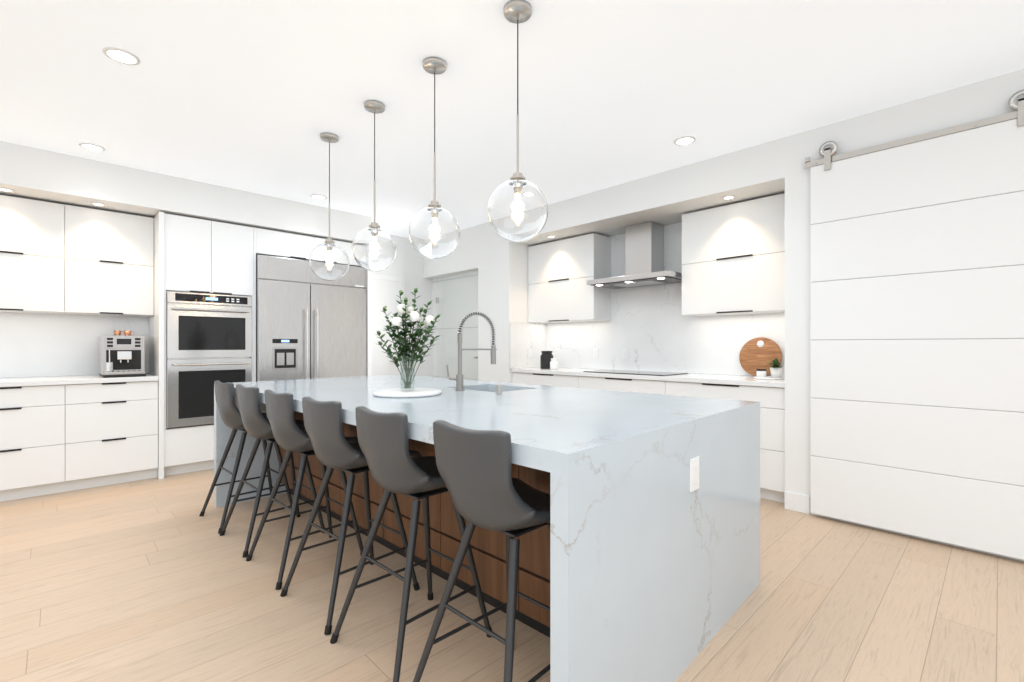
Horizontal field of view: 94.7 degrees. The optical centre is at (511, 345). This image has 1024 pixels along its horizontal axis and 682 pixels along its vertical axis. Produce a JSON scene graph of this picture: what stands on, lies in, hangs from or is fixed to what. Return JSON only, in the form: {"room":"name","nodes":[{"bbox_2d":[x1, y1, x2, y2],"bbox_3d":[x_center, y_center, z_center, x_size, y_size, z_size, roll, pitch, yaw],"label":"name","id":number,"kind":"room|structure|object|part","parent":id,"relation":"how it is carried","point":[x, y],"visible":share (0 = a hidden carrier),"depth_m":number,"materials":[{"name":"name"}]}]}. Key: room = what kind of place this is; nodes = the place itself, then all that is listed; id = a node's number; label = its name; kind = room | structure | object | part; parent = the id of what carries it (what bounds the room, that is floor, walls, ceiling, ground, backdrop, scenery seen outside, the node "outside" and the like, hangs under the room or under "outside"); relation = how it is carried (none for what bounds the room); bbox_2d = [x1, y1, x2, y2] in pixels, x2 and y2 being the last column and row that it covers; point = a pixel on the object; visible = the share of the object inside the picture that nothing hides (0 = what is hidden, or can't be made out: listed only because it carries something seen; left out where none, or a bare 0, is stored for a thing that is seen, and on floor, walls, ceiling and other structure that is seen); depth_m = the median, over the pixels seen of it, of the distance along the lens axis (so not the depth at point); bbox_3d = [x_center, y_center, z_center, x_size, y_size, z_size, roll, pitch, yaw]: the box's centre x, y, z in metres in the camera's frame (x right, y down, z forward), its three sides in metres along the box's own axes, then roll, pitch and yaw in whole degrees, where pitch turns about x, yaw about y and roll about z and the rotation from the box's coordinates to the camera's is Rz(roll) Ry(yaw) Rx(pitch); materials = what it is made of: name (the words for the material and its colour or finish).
{"room":"kitchen","nodes":[
{"label":"kitchen","id":0,"kind":"room"},
{"bbox_2d":[15,235,431,377],"bbox_3d":[-4.492,-0.170,3.968,10.050,2.750,0.150,0,0,-44],"label":"wall","id":1,"kind":"structure","parent":0,"point":[407,264],"depth_m":6.84,"materials":[{"name":"white paint"}]},
{"bbox_2d":[372,273,416,375],"bbox_3d":[-1.744,0.115,6.477,1.050,2.180,0.057,0,0,-44],"label":"door","id":2,"kind":"structure","parent":1,"relation":"attached to","point":[386,289],"depth_m":6.48,"materials":[{"name":"white paint"}]},
{"bbox_2d":[0,137,784,245],"bbox_3d":[-2.776,-1.385,2.191,10.050,0.320,4.790,0,0,-44],"label":"soffit","id":3,"kind":"structure","parent":0,"point":[27,172],"depth_m":4.21,"materials":[{"name":"white paint"}]},
{"bbox_2d":[0,187,14,191],"bbox_3d":[-3.967,-1.220,3.690,0.106,0.009,0.106,0,0,-44],"label":"recessed light","id":4,"kind":"object","parent":3,"relation":"in","point":[6,189],"visible":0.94,"depth_m":3.69,"materials":[{"name":"white"}]},
{"bbox_2d":[90,202,106,205],"bbox_3d":[-3.571,-1.220,4.072,0.106,0.009,0.106,0,0,-44],"label":"recessed light","id":5,"kind":"object","parent":3,"relation":"in","point":[97,203],"visible":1,"depth_m":4.06,"materials":[{"name":"white"}]},
{"bbox_2d":[722,195,735,199],"bbox_3d":[1.816,-1.240,3.950,0.106,0.009,0.106,0,0,-44],"label":"recessed light","id":6,"kind":"object","parent":3,"relation":"in","point":[727,197],"visible":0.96,"depth_m":3.94,"materials":[{"name":"white"}]},
{"bbox_2d":[423,225,477,278],"bbox_3d":[-0.629,-1.270,6.719,0.670,0.550,1.260,0,0,-44],"label":"wall","id":7,"kind":"structure","parent":0,"point":[462,257],"depth_m":6.31,"materials":[{"name":"white paint"}]},
{"bbox_2d":[432,271,477,379],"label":"door","id":8,"kind":"structure","parent":0,"point":[444,339],"depth_m":6.66,"materials":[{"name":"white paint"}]},
{"bbox_2d":[446,390,485,401],"bbox_3d":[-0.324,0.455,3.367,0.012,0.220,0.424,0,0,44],"label":"island countertop","id":9,"kind":"structure","parent":0,"relation":"attached to","point":[483,395],"depth_m":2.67,"materials":[{"name":"white stone"}]},
{"bbox_2d":[442,394,493,429],"bbox_3d":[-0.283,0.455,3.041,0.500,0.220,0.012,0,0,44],"label":"island countertop","id":10,"kind":"structure","parent":0,"relation":"attached to","point":[469,413],"depth_m":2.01,"materials":[{"name":"white stone"}]},
{"bbox_2d":[478,222,529,382],"bbox_3d":[0.007,-0.170,6.061,0.670,2.750,0.570,0,0,-44],"label":"wall","id":11,"kind":"structure","parent":0,"point":[502,283],"depth_m":5.78,"materials":[{"name":"white paint"}]},
{"bbox_2d":[486,390,533,401],"bbox_3d":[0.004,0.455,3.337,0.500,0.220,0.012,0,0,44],"label":"island countertop","id":12,"kind":"structure","parent":0,"relation":"attached to","point":[490,396],"depth_m":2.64,"materials":[{"name":"white stone"}]},
{"bbox_2d":[0,468,1023,681],"bbox_3d":[-1.260,1.255,0.729,10.200,0.100,12.000,0,0,-44],"label":"floor","id":13,"kind":"structure","parent":0,"point":[156,579],"depth_m":2.17,"materials":[{"name":"brown wood"}]},
{"bbox_2d":[0,195,371,501],"bbox_3d":[-3.332,0.000,4.494,3.950,2.410,0.695,0,0,-44],"label":"kitchen cabinets","id":14,"kind":"object","parent":13,"relation":"on","point":[76,282],"visible":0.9,"depth_m":4.15,"materials":[{"name":"white paint"}]},
{"bbox_2d":[99,331,145,377],"bbox_3d":[-3.543,0.069,4.287,0.300,0.411,0.510,0,0,-44],"label":"coffee machine","id":15,"kind":"object","parent":14,"relation":"on","point":[120,355],"visible":1,"depth_m":4.16,"materials":[{"name":"silver metal"}]},
{"bbox_2d":[166,291,251,427],"bbox_3d":[-3.066,0.128,4.719,0.699,1.250,0.651,0,0,-44],"label":"wall oven","id":16,"kind":"object","parent":14,"relation":"in","point":[208,340],"visible":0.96,"depth_m":4.47,"materials":[{"name":"silver metal"}]},
{"bbox_2d":[199,380,296,532],"bbox_3d":[-1.859,0.727,3.367,0.476,0.964,0.537,0,0,44],"label":"stool","id":17,"kind":"object","parent":13,"relation":"on","point":[230,414],"visible":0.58,"depth_m":3.21,"materials":[{"name":"grey metal"}]},
{"bbox_3d":[-1.835,0.420,3.392,0.413,0.356,0.484,0,0,44],"label":"seat","id":18,"kind":"part","parent":17,"relation":"part of","materials":[{"name":"grey leather"}]},
{"bbox_2d":[220,384,324,556],"bbox_3d":[-1.506,0.727,3.026,0.476,0.964,0.537,0,0,44],"label":"stool","id":19,"kind":"object","parent":13,"relation":"on","point":[256,424],"visible":0.79,"depth_m":2.87,"materials":[{"name":"grey metal"}]},
{"bbox_3d":[-1.482,0.420,3.051,0.413,0.356,0.484,0,0,44],"label":"seat","id":20,"kind":"part","parent":19,"relation":"part of","materials":[{"name":"grey leather"}]},
{"bbox_2d":[246,389,363,589],"bbox_3d":[-1.139,0.727,2.672,0.476,0.964,0.537,0,0,44],"label":"stool","id":21,"kind":"object","parent":13,"relation":"on","point":[290,436],"visible":0.69,"depth_m":2.52,"materials":[{"name":"grey metal"}]},
{"bbox_3d":[-1.115,0.420,2.697,0.413,0.356,0.484,0,0,44],"label":"seat","id":22,"kind":"part","parent":21,"relation":"part of","materials":[{"name":"grey leather"}]},
{"bbox_2d":[256,255,365,380],"bbox_3d":[-2.345,0.140,5.390,1.171,2.130,0.728,0,0,-44],"label":"refrigerator","id":23,"kind":"object","parent":13,"relation":"on","point":[310,324],"visible":0.62,"depth_m":5.09,"materials":[{"name":"silver metal"}]},
{"bbox_2d":[280,396,422,634],"bbox_3d":[-0.765,0.727,2.311,0.476,0.964,0.537,0,0,42],"label":"stool","id":24,"kind":"object","parent":13,"relation":"on","point":[333,448],"visible":0.73,"depth_m":2.16,"materials":[{"name":"grey metal"}]},
{"bbox_3d":[-0.742,0.420,2.336,0.413,0.356,0.484,0,0,42],"label":"seat","id":25,"kind":"part","parent":24,"relation":"part of","materials":[{"name":"grey leather"}]},
{"bbox_2d":[330,406,491,681],"bbox_3d":[-0.388,0.727,1.946,0.476,0.964,0.537,0,0,44],"label":"stool","id":26,"kind":"object","parent":13,"relation":"on","point":[383,442],"visible":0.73,"depth_m":1.80,"materials":[{"name":"grey metal"}]},
{"bbox_3d":[-0.364,0.420,1.971,0.413,0.356,0.484,0,0,44],"label":"seat","id":27,"kind":"part","parent":26,"relation":"part of","materials":[{"name":"grey leather"}]},
{"bbox_2d":[413,420,549,681],"bbox_3d":[-0.010,0.727,1.581,0.476,0.964,0.537,0,0,44],"label":"stool","id":28,"kind":"object","parent":13,"relation":"on","point":[486,490],"visible":0.77,"depth_m":1.43,"materials":[{"name":"grey metal"}]},
{"bbox_3d":[0.014,0.420,1.606,0.413,0.356,0.484,0,0,44],"label":"seat","id":29,"kind":"part","parent":28,"relation":"part of","materials":[{"name":"grey leather"}]},
{"bbox_2d":[278,406,745,681],"bbox_3d":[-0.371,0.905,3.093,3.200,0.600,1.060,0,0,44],"label":"kitchen island","id":30,"kind":"object","parent":13,"relation":"on","point":[639,561],"depth_m":1.64,"materials":[{"name":"stone"}]},
{"bbox_2d":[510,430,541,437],"bbox_3d":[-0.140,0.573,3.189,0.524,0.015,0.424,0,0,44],"label":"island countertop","id":31,"kind":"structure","parent":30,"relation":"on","point":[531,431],"depth_m":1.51,"materials":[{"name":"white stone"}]},
{"bbox_2d":[373,388,441,397],"bbox_3d":[-0.609,0.274,2.753,0.392,0.020,0.392,0,0,44],"label":"marble tray","id":32,"kind":"object","parent":31,"relation":"on","point":[408,393],"visible":0.98,"depth_m":2.65,"materials":[{"name":"white stone"}]},
{"bbox_2d":[375,288,440,390],"bbox_3d":[-0.595,-0.037,2.755,0.324,0.599,0.332,0,0,44],"label":"vase","id":33,"kind":"object","parent":32,"relation":"on","point":[396,322],"visible":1,"depth_m":2.73,"materials":[{"name":"green plant"}]},
{"bbox_2d":[446,311,496,390],"bbox_3d":[-0.255,0.031,3.032,0.234,0.506,0.246,0,0,44],"label":"faucet","id":34,"kind":"object","parent":31,"relation":"on","point":[459,379],"visible":1,"depth_m":2.99,"materials":[{"name":"silver metal"}]},
{"bbox_2d":[496,384,501,393],"bbox_3d":[-0.076,0.257,2.766,0.038,0.055,0.038,0,0,44],"label":"soap dispenser","id":35,"kind":"object","parent":31,"relation":"on","point":[498,388],"visible":1,"depth_m":2.75,"materials":[{"name":"silver metal"}]},
{"bbox_2d":[509,193,784,502],"bbox_3d":[1.232,-0.019,4.790,0.663,2.448,2.950,0,0,-44],"label":"kitchen cabinets","id":36,"kind":"object","parent":13,"relation":"on","point":[714,311],"visible":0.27,"depth_m":4.62,"materials":[{"name":"white paint"}]},
{"bbox_2d":[528,348,531,356],"bbox_3d":[0.222,0.090,5.839,0.070,0.110,0.006,0,0,-44],"label":"outlet","id":37,"kind":"object","parent":36,"relation":"attached to","point":[529,349],"depth_m":5.84,"materials":[{"name":"white plastic"}]},
{"bbox_2d":[540,351,552,368],"bbox_3d":[0.417,0.168,5.643,0.156,0.212,0.156,0,0,-44],"label":"canister","id":38,"kind":"object","parent":36,"relation":"on","point":[545,357],"visible":0.88,"depth_m":5.58,"materials":[{"name":"black ceramic"}]},
{"bbox_2d":[550,358,558,368],"bbox_3d":[0.492,0.211,5.494,0.100,0.126,0.100,0,0,-44],"label":"jar","id":39,"kind":"object","parent":36,"relation":"on","point":[554,363],"visible":0.98,"depth_m":5.46,"materials":[{"name":"white ceramic"}]},
{"bbox_2d":[587,221,681,288],"bbox_3d":[1.293,-0.935,4.822,0.499,0.614,0.940,0,0,-44],"label":"range hood","id":40,"kind":"object","parent":36,"relation":"attached to","point":[644,254],"visible":0.96,"depth_m":4.79,"materials":[{"name":"silver metal"}]},
{"bbox_2d":[583,370,687,375],"bbox_3d":[1.232,0.271,4.763,0.490,0.007,0.900,0,0,-44],"label":"cooktop","id":41,"kind":"object","parent":36,"relation":"on","point":[638,372],"visible":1,"depth_m":4.68,"materials":[{"name":"black glass"}]},
{"bbox_2d":[739,337,781,375],"bbox_3d":[2.199,0.100,4.181,0.071,0.347,0.350,0,0,-44],"label":"cutting board","id":42,"kind":"object","parent":36,"relation":"on","point":[758,353],"visible":0.85,"depth_m":4.18,"materials":[{"name":"brown wood"}]},
{"bbox_2d":[754,376,784,379],"bbox_3d":[2.126,0.267,3.902,0.224,0.014,0.224,0,0,-44],"label":"tray","id":43,"kind":"object","parent":36,"relation":"on","point":[767,377],"visible":0.81,"depth_m":3.83,"materials":[{"name":"white ceramic"}]},
{"bbox_2d":[756,369,765,377],"bbox_3d":[2.073,0.231,3.921,0.074,0.070,0.074,0,0,-44],"label":"candle jar","id":44,"kind":"object","parent":43,"relation":"on","point":[761,373],"visible":0.85,"depth_m":3.89,"materials":[{"name":"white ceramic"}]},
{"bbox_2d":[766,358,782,377],"bbox_3d":[2.168,0.183,3.905,0.181,0.164,0.150,0,0,-44],"label":"plant pot","id":45,"kind":"object","parent":43,"relation":"on","point":[775,370],"visible":1,"depth_m":3.87,"materials":[{"name":"white ceramic"}]},
{"bbox_2d":[0,0,1023,237],"bbox_3d":[-1.260,-1.595,0.729,10.200,0.100,12.000,0,0,-44],"label":"ceiling","id":46,"kind":"structure","parent":0,"point":[257,96],"depth_m":2.77,"materials":[{"name":"white paint"}]},
{"bbox_2d":[79,143,105,151],"bbox_3d":[-3.260,-1.540,3.664,0.156,0.009,0.156,0,0,-44],"label":"recessed light","id":47,"kind":"object","parent":46,"relation":"in","point":[91,146],"visible":0.98,"depth_m":3.66,"materials":[{"name":"white"}]},
{"bbox_2d":[102,46,139,64],"bbox_3d":[-2.078,-1.540,2.511,0.156,0.009,0.156,0,0,-44],"label":"recessed light","id":48,"kind":"object","parent":46,"relation":"in","point":[119,55],"visible":1,"depth_m":2.50,"materials":[{"name":"white"}]},
{"bbox_2d":[310,194,326,198],"bbox_3d":[-2.001,-1.540,4.879,0.156,0.009,0.156,0,0,-44],"label":"recessed light","id":49,"kind":"object","parent":46,"relation":"in","point":[317,196],"visible":1,"depth_m":4.87,"materials":[{"name":"white"}]},
{"bbox_2d":[309,132,348,280],"bbox_3d":[-1.347,-1.010,3.481,0.280,1.067,0.280,0,0,-44],"label":"pendant light","id":50,"kind":"object","parent":46,"relation":"hanging from","point":[328,259],"visible":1,"depth_m":3.40,"materials":[{"name":"clear glass"}]},
{"bbox_2d":[352,100,396,271],"bbox_3d":[-0.883,-1.010,3.030,0.280,1.067,0.280,0,0,-44],"label":"pendant light","id":51,"kind":"object","parent":46,"relation":"hanging from","point":[374,247],"visible":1,"depth_m":2.95,"materials":[{"name":"clear glass"}]},
{"bbox_2d":[409,57,459,258],"bbox_3d":[-0.424,-1.010,2.585,0.280,1.067,0.280,0,0,-44],"label":"pendant light","id":52,"kind":"object","parent":46,"relation":"hanging from","point":[434,230],"visible":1,"depth_m":2.50,"materials":[{"name":"clear glass"}]},
{"bbox_2d":[487,0,547,241],"bbox_3d":[0.026,-1.010,2.166,0.280,1.067,0.280,0,0,-44],"label":"pendant light","id":53,"kind":"object","parent":46,"relation":"hanging from","point":[517,209],"visible":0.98,"depth_m":2.08,"materials":[{"name":"clear glass"}]},
{"bbox_2d":[674,136,695,144],"bbox_3d":[1.300,-1.540,3.549,0.156,0.009,0.156,0,0,-44],"label":"recessed light","id":54,"kind":"object","parent":46,"relation":"in","point":[685,140],"visible":1,"depth_m":3.54,"materials":[{"name":"white"}]},
{"bbox_2d":[494,398,541,433],"bbox_3d":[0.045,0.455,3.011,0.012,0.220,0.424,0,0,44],"label":"island countertop","id":55,"kind":"structure","parent":0,"relation":"attached to","point":[519,415],"depth_m":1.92,"materials":[{"name":"white stone"}]},
{"bbox_2d":[785,69,1023,561],"bbox_3d":[4.244,-0.170,1.673,0.670,2.750,5.710,0,0,-44],"label":"wall","id":56,"kind":"structure","parent":0,"point":[981,100],"depth_m":3.38,"materials":[{"name":"white paint"}]},
{"bbox_2d":[784,491,809,513],"bbox_3d":[2.703,1.140,2.776,0.013,0.130,9.038,0,0,-44],"label":"baseboard","id":57,"kind":"structure","parent":56,"relation":"attached to","point":[797,502],"depth_m":3.42,"materials":[{"name":"white wood"}]},
{"bbox_2d":[804,89,1023,559],"bbox_3d":[3.227,-0.116,2.192,0.071,2.588,3.270,0,0,-44],"label":"door","id":58,"kind":"structure","parent":56,"relation":"in","point":[917,339],"depth_m":2.89,"materials":[{"name":"white wood"}]}
]}

